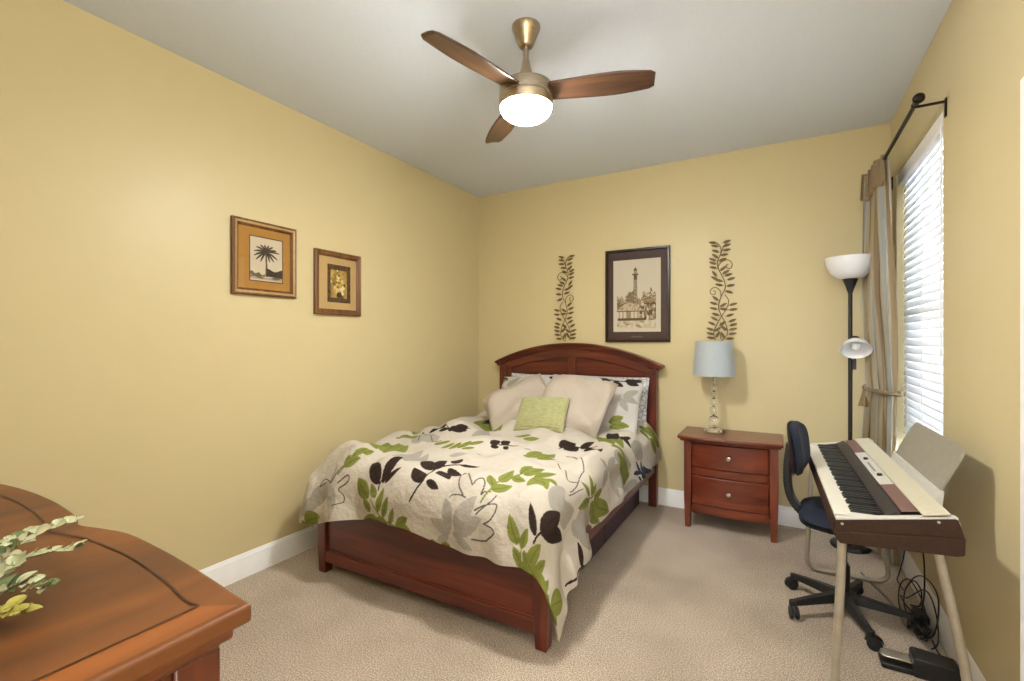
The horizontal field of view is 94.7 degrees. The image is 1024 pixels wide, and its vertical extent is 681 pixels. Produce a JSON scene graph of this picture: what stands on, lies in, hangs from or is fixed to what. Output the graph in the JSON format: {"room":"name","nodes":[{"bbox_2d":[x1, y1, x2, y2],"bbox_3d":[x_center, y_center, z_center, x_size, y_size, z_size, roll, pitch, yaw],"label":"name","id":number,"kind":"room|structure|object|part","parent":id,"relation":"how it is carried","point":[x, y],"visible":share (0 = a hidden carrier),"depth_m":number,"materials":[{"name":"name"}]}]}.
{"room":"bedroom","nodes":[
{"label":"bedroom","id":0,"kind":"room"},
{"bbox_2d":[0,0,477,570],"bbox_3d":[-1.398,-0.050,2.949,0.140,2.740,4.340,0,0,30],"label":"wall","id":1,"kind":"structure","parent":0,"point":[171,409],"depth_m":2.39,"materials":[{"name":"paint"}]},
{"bbox_2d":[199,524,317,586],"bbox_3d":[-1.331,1.252,2.911,0.014,0.135,4.060,0,0,30],"label":"baseboard","id":2,"kind":"structure","parent":1,"relation":"attached to","point":[229,571],"depth_m":2.71,"materials":[{"name":"white paint"}]},
{"bbox_2d":[230,215,296,298],"bbox_3d":[-1.426,-0.469,2.733,0.024,0.423,0.389,0,0,30],"label":"framed picture","id":3,"kind":"object","parent":1,"relation":"attached to","point":[263,256],"visible":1,"depth_m":2.72,"materials":[{"name":"brown wood"}]},
{"bbox_2d":[250,236,281,282],"bbox_3d":[-1.427,-0.467,2.744,0.001,0.247,0.197,0,0,30],"label":"print","id":4,"kind":"object","parent":3,"relation":"attached to","point":[265,254],"depth_m":2.74},
{"bbox_2d":[313,248,360,315],"bbox_3d":[-1.169,-0.382,3.184,0.024,0.422,0.379,0,0,30],"label":"framed picture","id":5,"kind":"object","parent":1,"relation":"attached to","point":[336,275],"visible":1,"depth_m":3.17,"materials":[{"name":"brown wood"}]},
{"bbox_2d":[327,263,349,303],"bbox_3d":[-1.170,-0.382,3.194,0.001,0.253,0.191,0,0,30],"label":"print","id":6,"kind":"object","parent":5,"relation":"attached to","point":[338,277],"depth_m":3.19},
{"bbox_2d":[63,0,951,196],"bbox_3d":[0.064,-1.470,2.116,3.506,0.100,4.340,0,0,30],"label":"ceiling","id":7,"kind":"structure","parent":0,"point":[731,75],"depth_m":2.45,"materials":[{"name":"paint"}]},
{"bbox_2d":[421,17,655,143],"bbox_3d":[0.071,-1.207,2.042,0.983,0.424,0.957,0,0,30],"label":"ceiling fan","id":8,"kind":"object","parent":7,"relation":"hanging from","point":[526,97],"visible":1,"depth_m":2.05,"materials":[{"name":"brown wood"}]},
{"bbox_3d":[-0.159,-1.118,1.887,0.130,0.036,0.455,0,0,42],"label":"fan blade","id":9,"kind":"part","parent":8,"relation":"part of","materials":[{"name":"brown wood"}]},
{"bbox_3d":[-0.040,-1.118,2.451,0.130,0.036,0.455,0,0,-18],"label":"fan blade","id":10,"kind":"part","parent":8,"relation":"part of","materials":[{"name":"brown wood"}]},
{"bbox_3d":[0.063,-1.027,2.135,0.233,0.064,0.233,0,0,30],"label":"lamp globe","id":11,"kind":"part","parent":8,"relation":"part of","materials":[{"name":"white glass"}]},
{"bbox_3d":[0.389,-1.118,2.066,0.455,0.036,0.130,0,0,12],"label":"fan blade","id":12,"kind":"part","parent":8,"relation":"part of","materials":[{"name":"brown wood"}]},
{"bbox_2d":[219,501,947,680],"bbox_3d":[0.064,1.370,2.116,3.506,0.100,4.340,0,0,30],"label":"floor","id":13,"kind":"structure","parent":0,"point":[663,598],"depth_m":2.22,"materials":[{"name":"carpet"}]},
{"bbox_2d":[0,484,250,680],"bbox_3d":[-1.244,0.844,0.876,1.736,0.952,0.561,0,0,30],"label":"dresser","id":14,"kind":"object","parent":13,"relation":"on","point":[122,607],"visible":0.92,"depth_m":0.65,"materials":[{"name":"brown wood"}]},
{"bbox_2d":[0,516,86,617],"bbox_3d":[-0.800,0.282,0.690,0.433,0.174,0.228,0,0,4],"label":"eucalyptus sprigs","id":15,"kind":"object","parent":14,"relation":"on","point":[14,559],"visible":1,"depth_m":0.69,"materials":[{"name":"green plant"}]},
{"bbox_3d":[-0.545,0.829,0.449,0.018,0.803,0.390,0,0,30],"label":"rail","id":16,"kind":"part","parent":14,"relation":"part of","materials":[{"name":"brown wood"}]},
{"bbox_3d":[-1.248,0.411,0.870,1.704,0.034,0.545,0,0,30],"label":"moulding","id":17,"kind":"part","parent":14,"relation":"part of","materials":[{"name":"brown wood"}]},
{"bbox_3d":[-0.442,0.874,0.647,0.050,0.893,0.057,0,0,30],"label":"corner post","id":18,"kind":"part","parent":14,"relation":"part of","materials":[{"name":"brown wood"}]},
{"bbox_2d":[318,343,664,652],"bbox_3d":[0.039,0.670,3.247,1.537,1.299,2.090,0,0,30],"label":"bed","id":19,"kind":"object","parent":13,"relation":"on","point":[512,596],"visible":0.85,"depth_m":2.48,"materials":[{"name":"brown wood"}]},
{"bbox_3d":[-1.069,1.085,2.713,0.065,0.470,0.065,0,0,30],"label":"footboard post","id":20,"kind":"part","parent":19,"relation":"part of","materials":[{"name":"brown wood"}]},
{"bbox_3d":[-0.470,1.052,2.366,1.326,0.405,0.046,0,0,30],"label":"footboard rail","id":21,"kind":"part","parent":19,"relation":"part of","materials":[{"name":"brown wood"}]},
{"bbox_3d":[-0.469,1.042,2.368,1.330,0.375,0.026,0,0,30],"label":"footboard panel","id":22,"kind":"part","parent":19,"relation":"part of","materials":[{"name":"brown wood"}]},
{"bbox_3d":[-0.074,0.775,4.460,0.065,1.090,0.067,0,0,30],"label":"headboard post","id":23,"kind":"part","parent":19,"relation":"part of","materials":[{"name":"brown wood"}]},
{"bbox_3d":[0.067,1.180,2.727,0.615,0.256,1.055,0,0,30],"label":"underbed drawer","id":24,"kind":"part","parent":19,"relation":"part of","materials":[{"name":"wood"}]},
{"bbox_3d":[0.134,1.085,2.027,0.065,0.470,0.065,0,0,30],"label":"footboard post","id":25,"kind":"part","parent":19,"relation":"part of","materials":[{"name":"brown wood"}]},
{"bbox_3d":[0.524,0.177,4.110,1.340,0.209,0.024,0,0,30],"label":"rail","id":26,"kind":"part","parent":19,"relation":"part of","materials":[{"name":"brown wood"}]},
{"bbox_3d":[0.534,0.525,4.127,1.390,0.909,0.024,0,0,30],"label":"headboard panel","id":27,"kind":"part","parent":19,"relation":"part of","materials":[{"name":"brown wood"}]},
{"bbox_3d":[0.529,0.130,4.107,1.537,0.217,0.110,0,0,30],"label":"headboard crown","id":28,"kind":"part","parent":19,"relation":"part of","materials":[{"name":"brown wood"}]},
{"bbox_3d":[0.635,0.963,2.898,0.033,0.165,1.945,0,0,30],"label":"rail","id":29,"kind":"part","parent":19,"relation":"part of","materials":[{"name":"brown wood"}]},
{"bbox_3d":[0.541,1.180,3.560,0.615,0.256,0.849,0,0,30],"label":"underbed drawer","id":30,"kind":"part","parent":19,"relation":"part of","materials":[{"name":"wood"}]},
{"bbox_3d":[1.130,0.775,3.774,0.065,1.090,0.067,0,0,30],"label":"headboard post","id":31,"kind":"part","parent":19,"relation":"part of","materials":[{"name":"brown wood"}]},
{"bbox_3d":[0.035,0.847,3.252,1.370,0.284,1.915,0,0,30],"label":"mattress","id":32,"kind":"object","parent":19,"relation":"on","visible":0},
{"bbox_2d":[299,410,661,641],"bbox_3d":[-0.034,0.912,3.184,1.659,0.698,2.086,0,0,30],"label":"comforter","id":33,"kind":"object","parent":32,"relation":"on","point":[526,500],"visible":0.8,"depth_m":2.41,"materials":[{"name":"fabric"}]},
{"bbox_2d":[482,374,545,430],"bbox_3d":[0.045,0.485,3.701,0.573,0.429,0.388,0,0,-2],"label":"pillow","id":34,"kind":"object","parent":33,"relation":"on","point":[502,405],"visible":0.62,"depth_m":3.64,"materials":[{"name":"white fabric"}]},
{"bbox_2d":[513,397,569,432],"bbox_3d":[0.207,0.523,3.341,0.395,0.237,0.219,0,0,30],"label":"pillow","id":35,"kind":"object","parent":33,"relation":"on","point":[549,413],"visible":0.87,"depth_m":3.29,"materials":[{"name":"green fabric"}]},
{"bbox_2d":[542,374,617,438],"bbox_3d":[0.443,0.463,3.455,0.548,0.406,0.396,0,0,35],"label":"pillow","id":36,"kind":"object","parent":33,"relation":"on","point":[590,399],"visible":0.73,"depth_m":3.37,"materials":[{"name":"white fabric"}]},
{"bbox_2d":[561,374,644,434],"bbox_3d":[0.651,0.490,3.657,0.696,0.419,0.284,0,0,30],"label":"pillow","id":37,"kind":"object","parent":33,"relation":"on","point":[622,412],"visible":0.37,"depth_m":3.50,"materials":[{"name":"cotton fabric"}]},
{"bbox_2d":[501,376,552,388],"bbox_3d":[0.132,0.500,3.948,0.597,0.407,0.262,0,0,30],"label":"pillow","id":38,"kind":"object","parent":32,"relation":"on","point":[508,381],"visible":0.1,"depth_m":4.05,"materials":[{"name":"fabric"}]},
{"bbox_2d":[512,373,552,376],"bbox_3d":[0.213,0.500,4.130,0.560,0.408,0.170,0,0,30],"label":"pillow","id":39,"kind":"object","parent":32,"relation":"on","point":[513,374],"visible":0.05,"depth_m":4.21,"materials":[{"name":"grey fabric"}]},
{"bbox_2d":[578,375,649,423],"bbox_3d":[0.754,0.505,3.817,0.680,0.427,0.165,0,0,30],"label":"pillow","id":40,"kind":"object","parent":32,"relation":"on","point":[643,402],"visible":0.06,"depth_m":3.67,"materials":[{"name":"grey fabric"}]},
{"bbox_2d":[677,426,783,542],"bbox_3d":[1.544,0.995,3.340,0.655,0.651,0.436,0,0,30],"label":"nightstand","id":41,"kind":"object","parent":13,"relation":"on","point":[732,474],"visible":1,"depth_m":3.19,"materials":[{"name":"brown wood"}]},
{"bbox_3d":[1.255,1.013,3.363,0.050,0.614,0.046,0,0,30],"label":"leg","id":42,"kind":"part","parent":41,"relation":"part of","materials":[{"name":"brown wood"}]},
{"bbox_2d":[693,341,735,433],"bbox_3d":[1.478,0.337,3.456,0.290,0.662,0.290,0,0,30],"label":"table lamp","id":43,"kind":"object","parent":41,"relation":"on","point":[713,359],"visible":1,"depth_m":3.36,"materials":[{"name":"clear glass"}]},
{"bbox_3d":[1.478,0.131,3.456,0.290,0.250,0.290,0,0,30],"label":"lamp shade","id":44,"kind":"part","parent":43,"relation":"part of","materials":[{"name":"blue fabric"}]},
{"bbox_3d":[1.489,1.045,3.234,0.477,0.196,0.105,0,0,30],"label":"drawer","id":45,"kind":"part","parent":41,"relation":"part of","materials":[{"name":"brown wood"}]},
{"bbox_3d":[1.489,0.801,3.234,0.477,0.167,0.105,0,0,30],"label":"drawer","id":46,"kind":"part","parent":41,"relation":"part of","materials":[{"name":"brown wood"}]},
{"bbox_3d":[1.720,1.013,3.098,0.050,0.614,0.046,0,0,30],"label":"leg","id":47,"kind":"part","parent":41,"relation":"part of","materials":[{"name":"brown wood"}]},
{"bbox_3d":[1.876,1.013,3.372,0.050,0.614,0.044,0,0,30],"label":"leg","id":48,"kind":"part","parent":41,"relation":"part of","materials":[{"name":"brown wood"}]},
{"bbox_2d":[824,254,872,553],"bbox_3d":[2.156,0.395,3.006,0.282,1.850,0.313,0,0,30],"label":"floor lamp","id":49,"kind":"object","parent":13,"relation":"on","point":[849,268],"visible":0.86,"depth_m":2.97,"materials":[{"name":"black plastic"}]},
{"bbox_3d":[2.164,-0.461,3.020,0.282,0.139,0.282,0,0,30],"label":"lamp shade","id":50,"kind":"part","parent":49,"relation":"part of","materials":[{"name":"white glass"}]},
{"bbox_3d":[2.166,0.083,2.994,0.035,0.204,0.055,0,0,30],"label":"reading arm","id":51,"kind":"part","parent":49,"relation":"part of","materials":[{"name":"black plastic"}]},
{"bbox_3d":[2.135,0.036,2.932,0.052,0.052,0.052,0,0,30],"label":"reading bulb","id":52,"kind":"part","parent":49,"relation":"part of","materials":[{"name":"white glass"}]},
{"bbox_3d":[2.128,0.048,2.921,0.166,0.131,0.138,0,0,30],"label":"lamp shade","id":53,"kind":"part","parent":49,"relation":"part of","materials":[{"name":"white glass"}]},
{"bbox_2d":[783,421,919,651],"bbox_3d":[1.614,0.865,2.268,0.542,0.909,0.548,0,0,30],"label":"office chair","id":54,"kind":"object","parent":13,"relation":"on","point":[811,511],"visible":0.7,"depth_m":2.24,"materials":[{"name":"black plastic"}]},
{"bbox_2d":[792,605,797,615],"bbox_3d":[1.338,1.274,2.240,0.014,0.034,0.067,0,0,16],"label":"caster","id":55,"kind":"object","parent":54,"relation":"attached to","point":[794,607],"depth_m":2.22,"materials":[{"name":"black plastic"}]},
{"bbox_3d":[1.428,0.535,2.356,0.077,0.249,0.360,0,0,38],"label":"backrest","id":56,"kind":"part","parent":54,"relation":"part of","materials":[{"name":"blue fabric"}]},
{"bbox_3d":[1.451,1.238,2.261,0.253,0.060,0.047,0,0,-4],"label":"arm","id":57,"kind":"part","parent":54,"relation":"part of","materials":[{"name":"black plastic"}]},
{"bbox_3d":[1.541,1.238,2.408,0.047,0.060,0.253,0,0,-22],"label":"arm","id":58,"kind":"part","parent":54,"relation":"part of","materials":[{"name":"black plastic"}]},
{"bbox_3d":[1.607,0.838,2.267,0.400,0.085,0.410,0,0,30],"label":"seat","id":59,"kind":"part","parent":54,"relation":"part of","materials":[{"name":"blue fabric"}]},
{"bbox_3d":[1.708,1.238,2.367,0.253,0.060,0.047,0,0,-40],"label":"arm","id":60,"kind":"part","parent":54,"relation":"part of","materials":[{"name":"black plastic"}]},
{"bbox_3d":[1.549,0.918,2.135,0.017,0.018,0.186,0,0,28],"label":"height lever","id":61,"kind":"part","parent":54,"relation":"part of","materials":[{"name":"black plastic"}]},
{"bbox_3d":[1.562,1.238,2.130,0.047,0.060,0.253,0,0,14],"label":"arm","id":62,"kind":"part","parent":54,"relation":"part of","materials":[{"name":"black plastic"}]},
{"bbox_2d":[865,634,883,644],"bbox_3d":[1.548,1.274,2.016,0.067,0.034,0.014,0,0,34],"label":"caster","id":63,"kind":"object","parent":54,"relation":"attached to","point":[871,639],"depth_m":2.01,"materials":[{"name":"black plastic"}]},
{"bbox_3d":[1.723,1.238,2.199,0.254,0.060,0.048,0,0,30],"label":"arm","id":64,"kind":"part","parent":54,"relation":"part of","materials":[{"name":"black plastic"}]},
{"bbox_2d":[804,422,972,680],"bbox_3d":[1.577,0.842,2.090,0.410,0.950,1.315,0,0,28],"label":"digital piano","id":65,"kind":"object","parent":13,"relation":"on","point":[871,498],"visible":0.91,"depth_m":1.67,"materials":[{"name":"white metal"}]},
{"bbox_3d":[1.851,0.579,2.671,0.316,0.062,0.026,0,0,28],"label":"trim","id":66,"kind":"part","parent":65,"relation":"part of","materials":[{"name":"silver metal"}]},
{"bbox_3d":[1.858,0.986,2.624,0.397,0.660,0.025,0,0,28],"label":"stand leg","id":67,"kind":"part","parent":65,"relation":"part of","materials":[{"name":"beige metal"}]},
{"bbox_2d":[845,440,864,452],"bbox_3d":[1.806,0.557,2.489,0.044,0.010,0.323,0,0,28],"label":"speaker grille","id":68,"kind":"object","parent":65,"relation":"attached to","point":[852,446],"depth_m":2.48,"materials":[{"name":"fabric"}]},
{"bbox_3d":[1.590,0.557,2.086,0.044,0.010,0.586,0,0,28],"label":"control panel","id":69,"kind":"part","parent":65,"relation":"part of","materials":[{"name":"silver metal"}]},
{"bbox_3d":[1.246,0.579,1.541,0.316,0.062,0.026,0,0,28],"label":"trim","id":70,"kind":"part","parent":65,"relation":"part of","materials":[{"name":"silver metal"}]},
{"bbox_2d":[880,484,918,511],"bbox_3d":[1.374,0.557,1.682,0.044,0.010,0.328,0,0,28],"label":"speaker grille","id":71,"kind":"object","parent":65,"relation":"attached to","point":[896,496],"depth_m":1.66,"materials":[{"name":"fabric"}]},
{"bbox_3d":[1.251,0.600,1.539,0.333,0.097,0.024,0,0,28],"label":"panel","id":72,"kind":"part","parent":65,"relation":"part of","materials":[{"name":"brown wood"}]},
{"bbox_3d":[1.251,0.648,1.538,0.334,0.076,0.034,0,0,28],"label":"panel","id":73,"kind":"part","parent":65,"relation":"part of","materials":[{"name":"brown wood"}]},
{"bbox_2d":[897,551,904,590],"bbox_3d":[2.057,0.985,2.521,0.312,0.668,0.066,0,0,-37],"label":"power cable","id":74,"kind":"object","parent":65,"relation":"hanging from","point":[904,551],"visible":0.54,"depth_m":2.59,"materials":[{"name":"black rubber"}]},
{"bbox_3d":[1.289,0.986,1.562,0.400,0.662,0.028,0,0,28],"label":"stand leg","id":75,"kind":"part","parent":65,"relation":"part of","materials":[{"name":"beige wood"}]},
{"bbox_2d":[920,553,925,610],"bbox_3d":[1.847,0.967,2.175,0.243,0.627,0.017,0,0,-30],"label":"power cable","id":76,"kind":"object","parent":65,"relation":"hanging from","point":[921,609],"visible":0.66,"depth_m":2.23,"materials":[{"name":"black rubber"}]},
{"bbox_2d":[860,572,933,652],"bbox_3d":[1.869,1.314,2.308,0.034,0.011,0.759,0,0,18],"label":"cable","id":77,"kind":"object","parent":13,"relation":"on","point":[871,583],"visible":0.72,"depth_m":2.19,"materials":[{"name":"rubber"}]},
{"bbox_2d":[898,578,938,649],"bbox_3d":[1.871,1.240,2.182,0.099,0.155,0.408,0,0,30],"label":"cable","id":78,"kind":"object","parent":13,"relation":"on","point":[903,580],"visible":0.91,"depth_m":2.21,"materials":[{"name":"black rubber"}]},
{"bbox_2d":[878,646,960,680],"bbox_3d":[1.616,1.280,1.876,0.250,0.076,0.090,0,0,30],"label":"sustain pedal","id":79,"kind":"object","parent":13,"relation":"on","point":[919,663],"visible":0.96,"depth_m":1.85,"materials":[{"name":"black plastic"}]},
{"bbox_3d":[1.555,1.275,1.911,0.110,0.010,0.058,0,0,30],"label":"lever","id":80,"kind":"part","parent":79,"relation":"part of","materials":[{"name":"silver metal"}]},
{"bbox_2d":[911,606,929,625],"bbox_3d":[1.931,1.302,2.232,0.050,0.035,0.100,0,0,30],"label":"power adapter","id":81,"kind":"object","parent":13,"relation":"on","point":[916,610],"visible":0.62,"depth_m":2.23,"materials":[{"name":"black plastic"}]},
{"bbox_2d":[911,614,931,641],"bbox_3d":[1.827,1.282,2.110,0.073,0.068,0.177,0,0,30],"label":"cable","id":82,"kind":"object","parent":13,"relation":"on","point":[923,624],"visible":0.88,"depth_m":2.08,"materials":[{"name":"black rubber"}]},
{"bbox_2d":[903,575,939,638],"bbox_3d":[1.934,1.210,2.258,0.071,0.221,0.566,0,0,30],"label":"cable","id":83,"kind":"object","parent":13,"relation":"on","point":[912,580],"visible":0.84,"depth_m":2.20,"materials":[{"name":"black rubber"}]},
{"bbox_2d":[478,123,890,506],"bbox_3d":[1.165,-0.050,3.906,3.366,2.740,0.140,0,0,30],"label":"wall","id":84,"kind":"structure","parent":0,"point":[784,209],"depth_m":3.59,"materials":[{"name":"paint"}]},
{"bbox_2d":[554,255,575,340],"bbox_3d":[0.473,-0.374,4.212,0.218,0.767,0.013,0,0,30],"label":"wall ornament","id":85,"kind":"object","parent":84,"relation":"attached to","point":[561,257],"visible":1,"depth_m":4.20,"materials":[{"name":"brown metal"}]},
{"bbox_2d":[605,245,670,341],"bbox_3d":[1.028,-0.373,3.888,0.532,0.772,0.026,0,0,30],"label":"framed picture","id":86,"kind":"object","parent":84,"relation":"attached to","point":[637,280],"visible":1,"depth_m":3.89,"materials":[{"name":"brown paint"}]},
{"bbox_2d":[613,257,660,331],"bbox_3d":[1.028,-0.371,3.895,0.391,0.598,0.001,0,0,30],"label":"print","id":87,"kind":"object","parent":86,"relation":"attached to","point":[636,282],"depth_m":3.89},
{"bbox_2d":[706,240,736,340],"bbox_3d":[1.589,-0.374,3.576,0.218,0.767,0.013,0,0,30],"label":"wall ornament","id":88,"kind":"object","parent":84,"relation":"attached to","point":[725,241],"visible":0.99,"depth_m":3.57,"materials":[{"name":"brown metal"}]},
{"bbox_2d":[639,485,819,531],"bbox_3d":[1.066,1.252,3.873,3.198,0.135,0.014,0,0,30],"label":"baseboard","id":89,"kind":"structure","parent":84,"relation":"attached to","point":[787,516],"depth_m":3.72,"materials":[{"name":"white paint"}]},
{"bbox_2d":[891,0,1023,680],"bbox_3d":[1.526,-0.050,1.282,0.140,2.740,4.060,0,0,30],"label":"wall","id":90,"kind":"structure","parent":0,"point":[974,59],"depth_m":1.70,"materials":[{"name":"paint"}]},
{"bbox_2d":[882,92,946,188],"bbox_3d":[2.080,-1.016,2.527,0.128,0.098,1.230,0,0,30],"label":"curtain rod","id":91,"kind":"object","parent":90,"relation":"attached to","point":[918,98],"visible":0.82,"depth_m":2.09,"materials":[{"name":"brown metal"}]},
{"bbox_2d":[858,154,906,565],"bbox_3d":[2.217,0.108,2.875,0.140,2.353,0.378,0,0,7],"label":"curtain","id":92,"kind":"object","parent":91,"relation":"hanging from","point":[880,392],"visible":0.77,"depth_m":2.81,"materials":[{"name":"beige fabric"}]},
{"bbox_3d":[2.057,-1.042,2.569,0.018,0.019,1.180,0,0,30],"label":"rod","id":93,"kind":"part","parent":91,"relation":"part of","materials":[{"name":"brown metal"}]},
{"bbox_2d":[914,147,942,490],"bbox_3d":[2.187,-0.162,2.472,0.150,1.732,0.968,0,0,30],"label":"window","id":94,"kind":"structure","parent":90,"relation":"in","point":[942,147],"depth_m":2.69,"materials":[{"name":"white paint"}]},
{"bbox_2d":[898,112,942,437],"bbox_3d":[2.169,-0.178,2.483,0.072,1.692,0.960,0,0,30],"label":"window blind","id":95,"kind":"object","parent":94,"relation":"attached to","point":[923,299],"visible":0.59,"depth_m":2.48,"materials":[{"name":"white paint"}]},
{"bbox_3d":[2.232,-0.163,2.447,0.006,1.645,0.888,0,0,30],"label":"pane","id":96,"kind":"part","parent":94,"relation":"part of","materials":[{"name":"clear glass"}]},
{"bbox_2d":[899,550,985,680],"bbox_3d":[1.976,1.252,2.226,0.014,0.135,1.975,0,0,30],"label":"baseboard","id":97,"kind":"structure","parent":90,"relation":"attached to","point":[909,567],"depth_m":2.15,"materials":[{"name":"white paint"}]},
{"bbox_2d":[1020,77,1023,680],"bbox_3d":[1.269,0.279,0.940,0.107,2.083,0.960,0,0,30],"label":"door","id":98,"kind":"structure","parent":90,"relation":"in","point":[1022,79],"depth_m":1.36,"materials":[{"name":"white paint"}]}
]}

